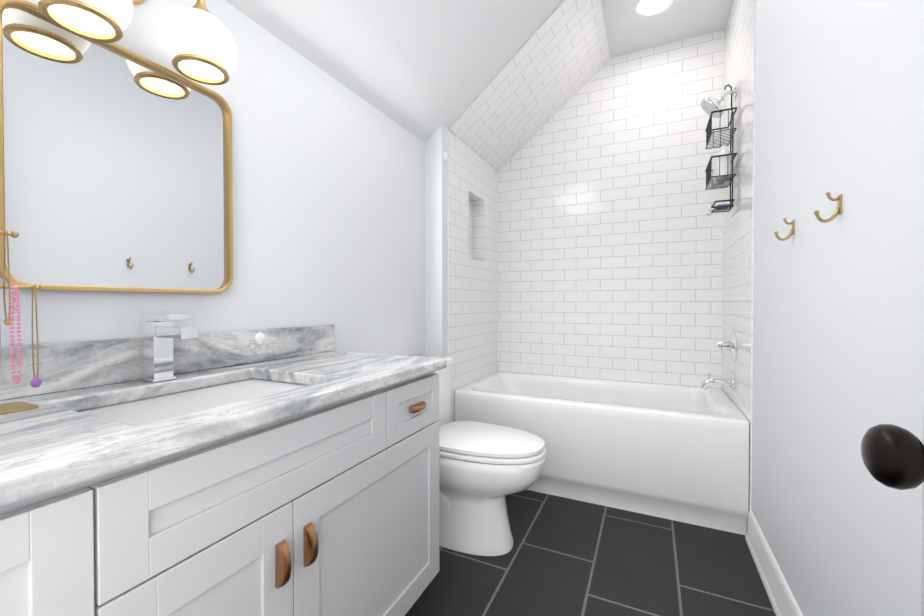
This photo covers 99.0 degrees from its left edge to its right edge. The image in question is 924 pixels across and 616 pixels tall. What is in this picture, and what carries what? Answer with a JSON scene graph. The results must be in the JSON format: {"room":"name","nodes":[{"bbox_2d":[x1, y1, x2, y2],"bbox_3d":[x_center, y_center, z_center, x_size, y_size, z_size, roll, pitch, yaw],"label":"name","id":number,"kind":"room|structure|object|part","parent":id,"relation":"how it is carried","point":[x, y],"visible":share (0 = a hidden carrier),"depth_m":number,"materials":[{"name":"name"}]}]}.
{"room":"bathroom","nodes":[
{"label":"bathroom","id":0,"kind":"room"},
{"bbox_2d":[0,0,424,355],"bbox_3d":[-0.535,0.032,1.823,0.100,2.057,3.300,0,1,26],"label":"wall","id":1,"kind":"structure","parent":0,"point":[328,170],"depth_m":1.50,"materials":[{"name":"white paint"}]},
{"bbox_2d":[0,0,232,293],"bbox_3d":[-0.840,-0.345,1.022,0.030,0.610,0.500,0,1,26],"label":"mirror","id":2,"kind":"object","parent":1,"relation":"attached to","point":[116,173],"visible":0.96,"depth_m":0.96,"materials":[{"name":"gold metal"}]},
{"bbox_2d":[38,0,236,84],"bbox_3d":[-0.775,-0.793,0.968,0.192,0.357,0.418,0,1,26],"label":"sconce","id":3,"kind":"object","parent":1,"relation":"attached to","point":[199,43],"visible":1,"depth_m":1.00,"materials":[{"name":"white glass"}]},
{"bbox_2d":[0,324,335,399],"bbox_3d":[-0.842,0.132,1.036,0.020,0.109,1.385,0,1,26],"label":"backsplash","id":4,"kind":"structure","parent":1,"relation":"attached to","point":[63,366],"depth_m":1.00,"materials":[{"name":"grey stone"}]},
{"bbox_2d":[425,125,447,355],"bbox_3d":[-0.153,-0.015,2.375,0.113,2.137,0.073,0,1,26],"label":"wall","id":5,"kind":"structure","parent":0,"point":[436,250],"depth_m":2.34,"materials":[{"name":"white paint"}]},
{"bbox_2d":[448,129,497,422],"bbox_3d":[0.049,-0.022,2.790,0.119,2.142,0.850,0,1,26],"label":"wall","id":6,"kind":"structure","parent":0,"point":[472,264],"depth_m":2.69,"materials":[{"name":"tile"}]},
{"bbox_2d":[444,152,447,160],"bbox_3d":[-0.097,-0.898,2.336,0.012,0.045,0.030,0,1,26],"label":"wall bracket","id":7,"kind":"object","parent":6,"relation":"attached to","point":[445,156],"visible":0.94,"depth_m":2.33,"materials":[{"name":"white plastic"}]},
{"bbox_2d":[225,0,732,142],"bbox_3d":[0.227,-1.384,1.442,1.887,0.903,3.300,0,1,26],"label":"ceiling","id":8,"kind":"structure","parent":0,"point":[423,70],"depth_m":1.88,"materials":[{"name":"white paint"}]},
{"bbox_2d":[448,0,610,170],"bbox_3d":[0.480,-1.412,2.568,0.840,0.674,0.850,0,1,26],"label":"ceiling slope","id":9,"kind":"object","parent":8,"relation":"attached to","point":[554,65],"visible":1,"depth_m":2.49,"materials":[{"name":"white tile"}]},
{"bbox_2d":[636,0,673,15],"bbox_3d":[1.103,-1.746,2.261,0.200,0.033,0.200,0,1,26],"label":"recessed light","id":10,"kind":"object","parent":8,"relation":"in","point":[649,7],"depth_m":2.27,"materials":[{"name":"white"}]},
{"bbox_2d":[405,490,775,615],"bbox_3d":[0.249,1.095,1.461,1.837,0.060,3.300,0,1,26],"label":"floor","id":11,"kind":"structure","parent":0,"point":[567,557],"depth_m":1.60,"materials":[{"name":"tile"}]},
{"bbox_2d":[0,364,446,615],"bbox_3d":[-0.601,0.647,0.921,0.559,0.848,1.366,0,1,26],"label":"bathroom vanity","id":12,"kind":"object","parent":11,"relation":"on","point":[289,471],"depth_m":0.76,"materials":[{"name":"white paint"}]},
{"bbox_2d":[0,352,446,495],"bbox_3d":[-0.601,0.206,0.922,0.555,0.034,1.385,0,1,26],"label":"countertop","id":13,"kind":"structure","parent":12,"relation":"on","point":[53,440],"depth_m":0.71,"materials":[{"name":"grey stone"}]},
{"bbox_2d":[0,230,45,413],"bbox_3d":[-0.898,0.022,0.649,0.082,0.337,0.310,0,1,26],"label":"jewelry stand","id":14,"kind":"object","parent":13,"relation":"on","point":[16,405],"visible":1,"depth_m":0.74,"materials":[{"name":"gold metal"}]},
{"bbox_2d":[141,313,197,381],"bbox_3d":[-0.739,0.100,1.001,0.160,0.172,0.054,0,1,26],"label":"faucet","id":15,"kind":"object","parent":13,"relation":"on","point":[161,332],"visible":0.98,"depth_m":1.00,"materials":[{"name":"silver metal"}]},
{"bbox_2d":[68,372,315,423],"bbox_3d":[-0.587,0.282,0.930,0.399,0.143,0.512,0,1,26],"label":"sink","id":16,"kind":"object","parent":13,"relation":"in","point":[143,406],"depth_m":0.97,"materials":[{"name":"white ceramic"}]},
{"bbox_2d":[406,354,545,555],"bbox_3d":[-0.014,0.661,1.853,0.813,0.797,0.460,0,1,26],"label":"toilet","id":17,"kind":"object","parent":11,"relation":"on","point":[485,469],"visible":0.48,"depth_m":1.71,"materials":[{"name":"white ceramic"}]},
{"bbox_3d":[0.111,0.607,1.793,0.536,0.048,0.388,0,1,26],"label":"seat","id":18,"kind":"part","parent":17,"relation":"part of","materials":[{"name":"white plastic"}]},
{"bbox_2d":[455,371,748,534],"bbox_3d":[0.799,0.783,2.479,1.506,0.540,0.777,0,1,26],"label":"bathtub","id":19,"kind":"object","parent":11,"relation":"on","point":[675,453],"visible":0.79,"depth_m":2.07,"materials":[{"name":"white ceramic"}]},
{"bbox_2d":[498,30,724,388],"bbox_3d":[0.938,-0.362,2.888,1.837,2.820,0.100,0,1,26],"label":"wall","id":20,"kind":"structure","parent":0,"point":[610,248],"depth_m":2.75,"materials":[{"name":"tile"}]},
{"bbox_2d":[751,0,923,615],"bbox_3d":[1.033,-0.341,1.070,0.100,2.820,3.300,0,1,26],"label":"wall","id":21,"kind":"structure","parent":0,"point":[838,336],"depth_m":0.98,"materials":[{"name":"white paint"}]},
{"bbox_2d":[722,0,755,522],"bbox_3d":[1.484,-0.343,2.138,0.006,2.800,0.785,0,1,26],"label":"wall tiles","id":22,"kind":"structure","parent":21,"relation":"attached to","point":[738,226],"depth_m":2.01,"materials":[{"name":"white tile"}]},
{"bbox_2d":[700,373,734,388],"bbox_3d":[1.414,0.408,2.193,0.159,0.092,0.060,0,1,26],"label":"tub spout","id":23,"kind":"object","parent":22,"relation":"attached to","point":[710,381],"visible":1,"depth_m":2.18,"materials":[{"name":"silver metal"}]},
{"bbox_2d":[700,86,736,118],"bbox_3d":[1.411,-1.126,2.177,0.166,0.148,0.144,0,1,26],"label":"shower head","id":24,"kind":"object","parent":22,"relation":"attached to","point":[709,105],"visible":0.92,"depth_m":2.16},
{"bbox_2d":[705,84,736,214],"bbox_3d":[1.422,-0.874,2.175,0.115,0.697,0.258,0,1,26],"label":"caddy","id":25,"kind":"object","parent":24,"relation":"hanging from","point":[721,170],"visible":1,"depth_m":2.13,"materials":[{"name":"black metal"}]},
{"bbox_2d":[717,331,736,360],"bbox_3d":[1.451,0.205,2.173,0.077,0.164,0.164,0,1,26],"label":"valve","id":26,"kind":"object","parent":22,"relation":"attached to","point":[731,345],"visible":1,"depth_m":2.15,"materials":[{"name":"silver metal"}]},
{"bbox_2d":[745,510,802,615],"bbox_3d":[0.809,1.002,0.758,0.022,0.142,2.316,0,1,26],"label":"baseboard","id":27,"kind":"structure","parent":21,"relation":"attached to","point":[780,596],"depth_m":1.47,"materials":[{"name":"white paint"}]},
{"bbox_2d":[774,218,794,240],"bbox_3d":[1.055,-0.258,1.293,0.052,0.076,0.014,0,1,26],"label":"hook","id":28,"kind":"object","parent":21,"relation":"attached to","point":[791,232],"visible":0.98,"depth_m":1.29,"materials":[{"name":"gold metal"}]},
{"bbox_2d":[814,192,841,222],"bbox_3d":[0.904,-0.249,0.977,0.052,0.076,0.014,0,1,26],"label":"hook","id":29,"kind":"object","parent":21,"relation":"attached to","point":[838,209],"visible":1,"depth_m":0.97,"materials":[{"name":"gold metal"}]},
{"bbox_3d":[-0.440,-0.328,0.000,1.837,2.820,0.100,0,1,26],"label":"wall","id":30,"kind":"structure","parent":0,"visible":0},
{"bbox_2d":[921,415,923,615],"bbox_3d":[0.413,0.057,0.129,0.035,2.023,0.762,0,1,26],"label":"door","id":31,"kind":"structure","parent":30,"relation":"in","point":[922,585],"depth_m":0.48,"materials":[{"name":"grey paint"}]},
{"bbox_2d":[861,424,923,489],"bbox_3d":[0.505,0.170,0.447,0.071,0.072,0.072,0,1,26],"label":"door knob","id":32,"kind":"object","parent":31,"relation":"attached to","point":[892,455],"depth_m":0.43,"materials":[{"name":"black metal"}]}
]}

